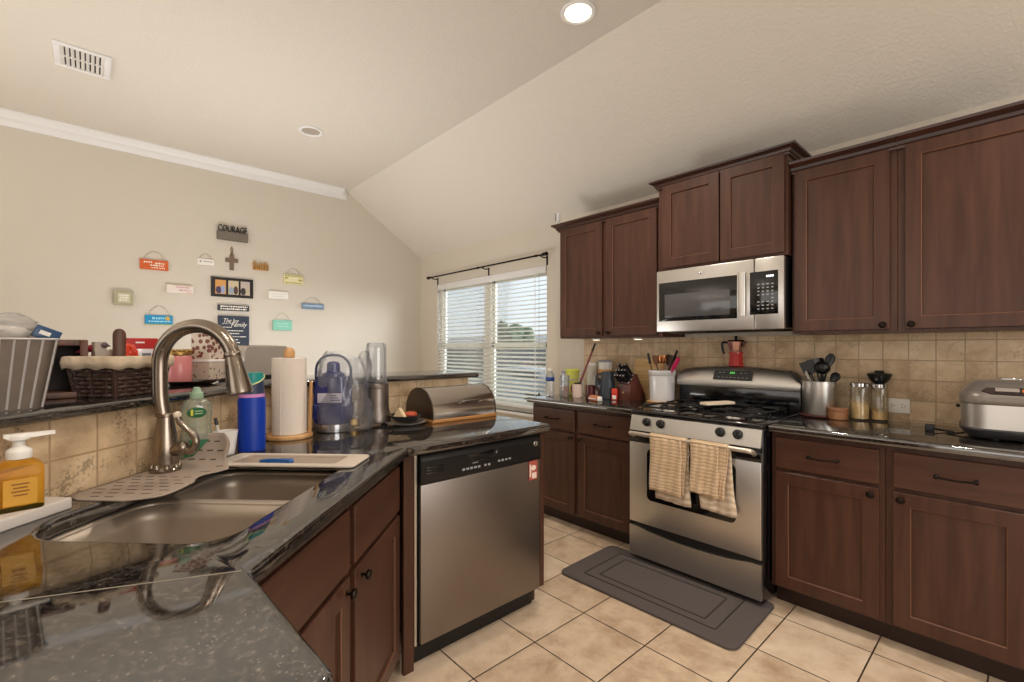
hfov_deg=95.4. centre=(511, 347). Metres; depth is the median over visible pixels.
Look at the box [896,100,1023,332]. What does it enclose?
upper cabinet
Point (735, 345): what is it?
moka pot
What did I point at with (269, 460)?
scrub brush
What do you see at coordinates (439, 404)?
bread box
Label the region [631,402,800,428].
cooktop
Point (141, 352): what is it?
pack
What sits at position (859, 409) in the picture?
grain
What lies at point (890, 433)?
countertop
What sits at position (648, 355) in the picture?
spatula
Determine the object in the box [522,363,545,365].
car
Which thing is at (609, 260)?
upper cabinet
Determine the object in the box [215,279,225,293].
photo
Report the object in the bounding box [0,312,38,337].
plastic bag
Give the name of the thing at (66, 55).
ceiling vent
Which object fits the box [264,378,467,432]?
tile
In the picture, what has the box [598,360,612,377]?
canister
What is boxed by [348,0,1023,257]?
ceiling
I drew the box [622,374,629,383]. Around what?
knife
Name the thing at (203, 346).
tin
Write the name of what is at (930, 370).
wall tile
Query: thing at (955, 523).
base cabinet
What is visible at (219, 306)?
wall sign
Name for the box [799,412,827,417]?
saucer
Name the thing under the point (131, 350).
snack bag
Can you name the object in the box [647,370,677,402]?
utensil crock
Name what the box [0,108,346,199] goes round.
trim
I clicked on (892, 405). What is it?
socket
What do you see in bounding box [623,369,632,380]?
knife
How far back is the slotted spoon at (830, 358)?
2.59 m
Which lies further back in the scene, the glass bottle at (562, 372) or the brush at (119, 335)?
the glass bottle at (562, 372)
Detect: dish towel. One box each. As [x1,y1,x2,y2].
[649,433,690,506]
[689,439,737,517]
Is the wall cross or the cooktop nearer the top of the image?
the wall cross
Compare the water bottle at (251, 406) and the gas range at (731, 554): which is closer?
the water bottle at (251, 406)
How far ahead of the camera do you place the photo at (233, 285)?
4.59 m
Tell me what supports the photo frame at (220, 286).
attached to the wall at (78, 220)
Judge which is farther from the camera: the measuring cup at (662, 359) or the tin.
the measuring cup at (662, 359)
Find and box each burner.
[655,408,685,411]
[718,415,752,419]
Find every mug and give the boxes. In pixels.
[570,384,582,397]
[585,385,599,397]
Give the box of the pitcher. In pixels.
[595,371,615,398]
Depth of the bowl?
2.28 m
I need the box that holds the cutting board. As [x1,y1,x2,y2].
[634,359,661,398]
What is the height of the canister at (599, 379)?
0.144 m
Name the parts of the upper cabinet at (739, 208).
door, crown moulding, door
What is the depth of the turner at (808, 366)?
2.65 m
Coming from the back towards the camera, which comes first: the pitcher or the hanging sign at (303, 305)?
the hanging sign at (303, 305)
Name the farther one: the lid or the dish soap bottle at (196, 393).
the lid
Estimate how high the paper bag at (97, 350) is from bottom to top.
0.084 m
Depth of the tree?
31.87 m
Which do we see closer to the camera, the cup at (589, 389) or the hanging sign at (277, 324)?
the cup at (589, 389)
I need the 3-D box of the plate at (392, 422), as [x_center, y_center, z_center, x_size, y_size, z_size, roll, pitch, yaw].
[-0.532,0.374,2.334,0.204,0.016,0.204,0,0,-42]
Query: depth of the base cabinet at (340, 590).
1.35 m
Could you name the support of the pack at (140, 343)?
in the wicker basket
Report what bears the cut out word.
attached to the wall at (78, 220)
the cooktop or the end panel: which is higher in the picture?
the cooktop
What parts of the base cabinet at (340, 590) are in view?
false drawer, door, knob, knob, false drawer, door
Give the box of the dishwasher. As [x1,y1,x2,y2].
[397,434,540,662]
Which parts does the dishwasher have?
trim, kick plate, door, control panel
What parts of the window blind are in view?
rail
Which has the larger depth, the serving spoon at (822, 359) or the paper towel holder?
the serving spoon at (822, 359)
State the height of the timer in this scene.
0.097 m
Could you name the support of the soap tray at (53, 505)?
on the countertop at (70, 611)
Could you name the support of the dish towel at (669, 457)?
hanging from the gas range at (731, 554)
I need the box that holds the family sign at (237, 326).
[218,315,248,344]
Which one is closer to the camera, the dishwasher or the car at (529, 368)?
the dishwasher
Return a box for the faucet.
[148,319,252,473]
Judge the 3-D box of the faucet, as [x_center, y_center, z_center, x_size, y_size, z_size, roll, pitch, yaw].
[-0.953,0.145,1.427,0.316,0.470,0.086,0,0,5]
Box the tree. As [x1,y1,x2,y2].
[506,324,538,349]
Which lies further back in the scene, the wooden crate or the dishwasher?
the dishwasher
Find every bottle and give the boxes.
[0,430,54,514]
[179,387,212,456]
[237,372,265,452]
[546,368,554,396]
[559,371,566,395]
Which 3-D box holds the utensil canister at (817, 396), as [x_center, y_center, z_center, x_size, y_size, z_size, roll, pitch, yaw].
[1.725,0.278,2.616,0.168,0.184,0.168,0,0,-42]
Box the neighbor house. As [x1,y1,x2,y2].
[534,335,546,349]
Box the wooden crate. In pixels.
[46,340,87,398]
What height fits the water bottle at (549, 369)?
0.223 m
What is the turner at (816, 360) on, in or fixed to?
in the utensil canister at (817, 396)
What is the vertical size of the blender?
0.408 m
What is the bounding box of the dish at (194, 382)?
[168,379,220,384]
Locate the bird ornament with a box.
[76,342,110,355]
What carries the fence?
on the ground
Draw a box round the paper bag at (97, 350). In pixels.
[92,342,112,355]
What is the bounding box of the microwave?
[657,255,791,333]
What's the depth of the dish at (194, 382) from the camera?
1.87 m
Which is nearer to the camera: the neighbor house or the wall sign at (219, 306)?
the wall sign at (219, 306)
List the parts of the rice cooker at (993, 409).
cord, lid, control panel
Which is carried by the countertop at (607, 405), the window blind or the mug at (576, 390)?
the mug at (576, 390)
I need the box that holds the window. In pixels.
[441,271,546,417]
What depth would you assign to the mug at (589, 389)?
3.52 m
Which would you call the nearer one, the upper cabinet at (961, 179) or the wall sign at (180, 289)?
the upper cabinet at (961, 179)
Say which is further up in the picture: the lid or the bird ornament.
the bird ornament
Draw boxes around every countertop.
[0,415,549,681]
[527,392,679,414]
[768,415,1023,462]
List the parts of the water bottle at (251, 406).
lid, lid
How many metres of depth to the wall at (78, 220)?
4.35 m
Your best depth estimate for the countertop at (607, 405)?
3.27 m
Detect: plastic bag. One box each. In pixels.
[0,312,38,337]
[312,350,374,432]
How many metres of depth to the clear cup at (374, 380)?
2.36 m
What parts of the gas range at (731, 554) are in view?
burner knob, burner knob, handle, control panel, storage drawer, oven door, burner knob, display panel, burner knob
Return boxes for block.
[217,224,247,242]
[618,374,644,400]
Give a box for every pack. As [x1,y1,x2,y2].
[31,324,61,337]
[126,338,157,348]
[137,349,153,355]
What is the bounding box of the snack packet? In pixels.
[588,395,601,401]
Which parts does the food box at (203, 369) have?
lid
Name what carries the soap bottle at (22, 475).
on the soap tray at (53, 505)
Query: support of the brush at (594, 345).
in the mug at (576, 390)
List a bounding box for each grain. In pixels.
[850,400,868,418]
[871,408,887,419]
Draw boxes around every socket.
[889,402,895,408]
[898,403,905,409]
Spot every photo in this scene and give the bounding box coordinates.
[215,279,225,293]
[228,280,238,294]
[241,282,249,295]
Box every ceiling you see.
[0,0,661,191]
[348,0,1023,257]
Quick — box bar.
[0,370,478,428]
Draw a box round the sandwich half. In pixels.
[393,408,406,416]
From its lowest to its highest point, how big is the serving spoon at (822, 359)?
0.301 m
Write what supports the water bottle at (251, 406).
on the countertop at (70, 611)
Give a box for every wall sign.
[114,290,133,305]
[166,284,192,293]
[217,304,248,311]
[268,291,287,299]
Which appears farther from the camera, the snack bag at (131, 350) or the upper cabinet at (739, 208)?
the upper cabinet at (739, 208)
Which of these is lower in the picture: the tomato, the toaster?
the tomato
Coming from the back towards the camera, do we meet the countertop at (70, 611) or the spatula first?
the spatula
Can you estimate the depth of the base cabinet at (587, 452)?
3.23 m
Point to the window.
(499, 284)
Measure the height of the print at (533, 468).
0.070 m
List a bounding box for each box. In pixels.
[193,359,224,379]
[406,383,496,423]
[828,407,848,419]
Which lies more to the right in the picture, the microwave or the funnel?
the funnel
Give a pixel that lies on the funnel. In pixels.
(878, 376)
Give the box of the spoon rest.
[700,401,734,405]
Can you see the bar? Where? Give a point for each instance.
(65, 408)
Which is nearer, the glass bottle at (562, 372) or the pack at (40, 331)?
the pack at (40, 331)
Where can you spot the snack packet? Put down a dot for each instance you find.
(596, 398)
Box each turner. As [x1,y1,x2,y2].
[669,350,677,370]
[671,357,679,372]
[799,359,815,381]
[807,358,821,381]
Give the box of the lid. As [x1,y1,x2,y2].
[350,417,359,425]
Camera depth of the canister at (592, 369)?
3.75 m
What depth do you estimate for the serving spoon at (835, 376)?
2.57 m
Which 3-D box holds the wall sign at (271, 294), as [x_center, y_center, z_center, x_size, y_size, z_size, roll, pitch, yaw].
[-2.445,-0.550,4.873,0.191,0.080,0.031,0,0,-42]
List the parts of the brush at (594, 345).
handle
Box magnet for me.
[529,460,536,480]
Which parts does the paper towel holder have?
tension rod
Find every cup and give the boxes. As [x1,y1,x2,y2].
[213,429,237,455]
[366,343,386,382]
[585,385,594,397]
[658,355,667,370]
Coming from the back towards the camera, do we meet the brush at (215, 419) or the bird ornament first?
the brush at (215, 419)
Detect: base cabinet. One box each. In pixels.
[239,466,399,681]
[533,403,630,544]
[772,432,888,638]
[886,446,1023,681]
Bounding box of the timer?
[612,387,617,399]
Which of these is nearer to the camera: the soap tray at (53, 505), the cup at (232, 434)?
the soap tray at (53, 505)
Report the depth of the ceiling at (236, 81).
2.98 m
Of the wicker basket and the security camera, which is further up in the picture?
the security camera
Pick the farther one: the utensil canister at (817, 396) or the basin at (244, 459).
the utensil canister at (817, 396)
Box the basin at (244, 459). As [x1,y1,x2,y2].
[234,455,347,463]
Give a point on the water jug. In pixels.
(332, 409)
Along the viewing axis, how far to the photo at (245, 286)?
4.66 m
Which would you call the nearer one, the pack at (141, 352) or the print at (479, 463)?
the pack at (141, 352)
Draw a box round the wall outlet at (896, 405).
[885,398,909,413]
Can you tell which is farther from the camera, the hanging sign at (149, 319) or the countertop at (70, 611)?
the hanging sign at (149, 319)
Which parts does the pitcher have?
handle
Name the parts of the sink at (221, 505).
bowl, bowl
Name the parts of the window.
sash, sash, pane, pane, pane, pane, sill, sash, sash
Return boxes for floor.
[389,514,1004,681]
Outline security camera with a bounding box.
[554,213,559,224]
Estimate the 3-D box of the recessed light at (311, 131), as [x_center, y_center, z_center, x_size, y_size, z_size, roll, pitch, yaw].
[-1.671,-1.798,3.874,0.190,0.010,0.190,0,0,-42]
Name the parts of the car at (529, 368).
glass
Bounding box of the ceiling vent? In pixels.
[52,39,111,79]
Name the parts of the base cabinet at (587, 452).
pull, drawer, door, pull, drawer, door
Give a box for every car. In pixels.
[506,367,545,402]
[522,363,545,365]
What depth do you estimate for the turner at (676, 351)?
3.21 m
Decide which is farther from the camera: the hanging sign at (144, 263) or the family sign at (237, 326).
the family sign at (237, 326)
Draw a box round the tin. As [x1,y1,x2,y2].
[191,329,226,358]
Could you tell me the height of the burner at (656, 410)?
0.012 m
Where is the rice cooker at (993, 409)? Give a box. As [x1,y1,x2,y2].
[925,378,1023,441]
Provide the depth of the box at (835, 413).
2.47 m
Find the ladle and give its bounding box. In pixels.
[814,362,830,381]
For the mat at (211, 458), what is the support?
on the countertop at (70, 611)
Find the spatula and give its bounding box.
[647,353,651,369]
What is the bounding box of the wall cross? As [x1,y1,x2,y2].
[225,247,237,269]
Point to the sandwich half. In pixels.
(399, 413)
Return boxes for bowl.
[388,412,422,422]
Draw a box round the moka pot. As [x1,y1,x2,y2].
[721,336,747,365]
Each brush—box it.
[112,329,125,355]
[214,418,219,432]
[259,458,293,462]
[574,343,595,383]
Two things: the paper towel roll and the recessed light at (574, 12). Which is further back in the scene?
the recessed light at (574, 12)
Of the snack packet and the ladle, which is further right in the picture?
the ladle
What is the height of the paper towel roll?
0.321 m
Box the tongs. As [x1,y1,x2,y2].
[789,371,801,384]
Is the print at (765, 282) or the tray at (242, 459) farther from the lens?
the print at (765, 282)
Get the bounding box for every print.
[462,457,510,470]
[530,465,536,478]
[757,274,773,309]
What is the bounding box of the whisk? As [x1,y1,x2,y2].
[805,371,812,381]
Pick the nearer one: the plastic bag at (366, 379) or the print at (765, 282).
the plastic bag at (366, 379)
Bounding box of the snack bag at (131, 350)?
[126,343,138,355]
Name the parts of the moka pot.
handle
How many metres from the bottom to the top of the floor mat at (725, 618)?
0.019 m
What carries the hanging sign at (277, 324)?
attached to the wall at (78, 220)
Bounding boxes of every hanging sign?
[140,251,167,270]
[145,306,172,324]
[197,254,213,265]
[273,313,291,330]
[283,268,302,284]
[301,297,323,309]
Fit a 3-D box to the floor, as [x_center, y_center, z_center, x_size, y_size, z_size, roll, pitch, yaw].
[-1.332,1.326,0.865,7.385,0.060,7.670,0,0,-42]
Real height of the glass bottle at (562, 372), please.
0.201 m
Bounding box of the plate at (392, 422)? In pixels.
[385,418,425,425]
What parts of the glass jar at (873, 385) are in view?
lid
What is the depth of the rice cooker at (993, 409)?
1.90 m
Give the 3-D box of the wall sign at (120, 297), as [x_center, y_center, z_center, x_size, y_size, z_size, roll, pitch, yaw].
[-3.361,-0.433,4.033,0.130,0.122,0.048,0,0,-42]
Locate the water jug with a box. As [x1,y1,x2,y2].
[312,354,352,432]
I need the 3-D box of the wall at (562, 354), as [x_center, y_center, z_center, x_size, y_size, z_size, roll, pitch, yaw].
[1.361,0.036,3.302,0.120,2.520,7.670,0,0,-42]
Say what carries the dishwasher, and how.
on the floor
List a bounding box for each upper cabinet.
[551,197,684,338]
[649,140,811,271]
[789,134,901,334]
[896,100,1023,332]
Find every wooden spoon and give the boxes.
[652,355,658,370]
[666,354,676,370]
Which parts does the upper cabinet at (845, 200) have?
crown moulding, knob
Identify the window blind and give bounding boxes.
[437,265,546,409]
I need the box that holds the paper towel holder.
[266,348,312,440]
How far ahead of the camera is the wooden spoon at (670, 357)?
3.28 m
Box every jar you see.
[168,349,192,381]
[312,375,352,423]
[850,382,869,419]
[870,383,888,420]
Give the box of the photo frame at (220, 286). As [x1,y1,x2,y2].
[211,276,252,298]
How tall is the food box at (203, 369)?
0.084 m
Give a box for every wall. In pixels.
[0,125,419,374]
[0,395,238,496]
[420,94,1023,420]
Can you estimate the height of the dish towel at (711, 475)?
0.372 m
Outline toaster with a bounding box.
[222,345,286,378]
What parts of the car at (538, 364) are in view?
glass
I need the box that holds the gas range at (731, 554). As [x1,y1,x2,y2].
[629,366,804,602]
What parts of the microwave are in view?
door, handle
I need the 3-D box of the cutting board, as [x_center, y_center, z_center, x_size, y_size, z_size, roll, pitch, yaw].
[1.019,0.232,3.525,0.068,0.297,0.230,0,0,-42]
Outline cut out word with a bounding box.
[252,261,268,270]
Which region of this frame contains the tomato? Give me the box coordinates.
[405,411,416,416]
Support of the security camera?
on the upper cabinet at (609, 260)
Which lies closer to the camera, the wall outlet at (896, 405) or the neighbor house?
the wall outlet at (896, 405)
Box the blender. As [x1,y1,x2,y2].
[361,343,390,424]
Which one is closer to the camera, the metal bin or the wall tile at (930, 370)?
the metal bin
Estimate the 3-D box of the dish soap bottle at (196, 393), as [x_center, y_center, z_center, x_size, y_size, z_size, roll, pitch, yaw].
[-1.051,0.256,1.553,0.100,0.252,0.061,0,0,-36]
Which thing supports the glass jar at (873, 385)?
on the countertop at (890, 433)
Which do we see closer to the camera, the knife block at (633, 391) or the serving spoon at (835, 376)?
the serving spoon at (835, 376)
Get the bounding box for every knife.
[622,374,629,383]
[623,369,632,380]
[624,363,633,376]
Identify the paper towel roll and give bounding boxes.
[271,357,306,435]
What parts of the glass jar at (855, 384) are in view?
lid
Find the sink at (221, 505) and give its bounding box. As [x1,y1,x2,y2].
[47,471,334,543]
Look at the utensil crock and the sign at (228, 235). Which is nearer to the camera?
the utensil crock
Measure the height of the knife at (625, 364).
0.100 m
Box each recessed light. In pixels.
[298,126,322,136]
[560,0,595,24]
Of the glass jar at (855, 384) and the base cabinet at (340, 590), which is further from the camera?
the glass jar at (855, 384)
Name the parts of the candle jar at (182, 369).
lid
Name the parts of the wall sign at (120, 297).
inset panel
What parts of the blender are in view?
motor, blade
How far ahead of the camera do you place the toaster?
2.35 m
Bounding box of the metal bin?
[0,337,60,411]
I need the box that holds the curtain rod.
[427,252,547,284]
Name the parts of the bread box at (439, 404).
panel, handle, panel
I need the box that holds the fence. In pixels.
[506,350,545,366]
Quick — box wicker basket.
[60,355,174,397]
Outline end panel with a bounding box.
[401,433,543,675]
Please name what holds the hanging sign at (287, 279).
attached to the wall at (78, 220)
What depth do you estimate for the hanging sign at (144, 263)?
4.18 m
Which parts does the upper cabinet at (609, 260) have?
door, crown moulding, door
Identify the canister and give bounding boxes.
[586,362,598,394]
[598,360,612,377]
[598,378,600,395]
[802,380,836,415]
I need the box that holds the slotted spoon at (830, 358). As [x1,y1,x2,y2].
[824,353,834,381]
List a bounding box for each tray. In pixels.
[0,497,71,532]
[227,453,368,467]
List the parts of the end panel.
panel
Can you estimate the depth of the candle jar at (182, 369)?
1.87 m
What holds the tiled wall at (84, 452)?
attached to the wall
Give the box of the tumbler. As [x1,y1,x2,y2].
[561,375,569,397]
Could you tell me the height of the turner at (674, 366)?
0.305 m
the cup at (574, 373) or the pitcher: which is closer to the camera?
the pitcher
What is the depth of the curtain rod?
4.80 m
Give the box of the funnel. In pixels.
[867,370,891,383]
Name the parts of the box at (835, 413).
lid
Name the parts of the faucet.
lever knob, lever, spout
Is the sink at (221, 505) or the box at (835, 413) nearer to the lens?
the sink at (221, 505)
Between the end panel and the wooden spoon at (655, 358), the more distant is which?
the wooden spoon at (655, 358)
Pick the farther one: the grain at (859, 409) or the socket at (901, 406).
the grain at (859, 409)
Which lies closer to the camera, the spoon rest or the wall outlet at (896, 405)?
the wall outlet at (896, 405)
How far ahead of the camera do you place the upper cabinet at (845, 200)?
2.36 m
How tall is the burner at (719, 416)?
0.012 m
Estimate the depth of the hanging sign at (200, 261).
4.44 m
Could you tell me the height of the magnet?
0.094 m
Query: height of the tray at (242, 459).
0.010 m
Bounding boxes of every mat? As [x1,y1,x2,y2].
[72,433,229,501]
[562,546,773,649]
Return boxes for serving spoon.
[819,358,824,381]
[830,372,840,381]
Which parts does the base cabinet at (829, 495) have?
pull, drawer, door, knob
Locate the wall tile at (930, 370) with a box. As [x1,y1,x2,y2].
[584,331,1023,425]

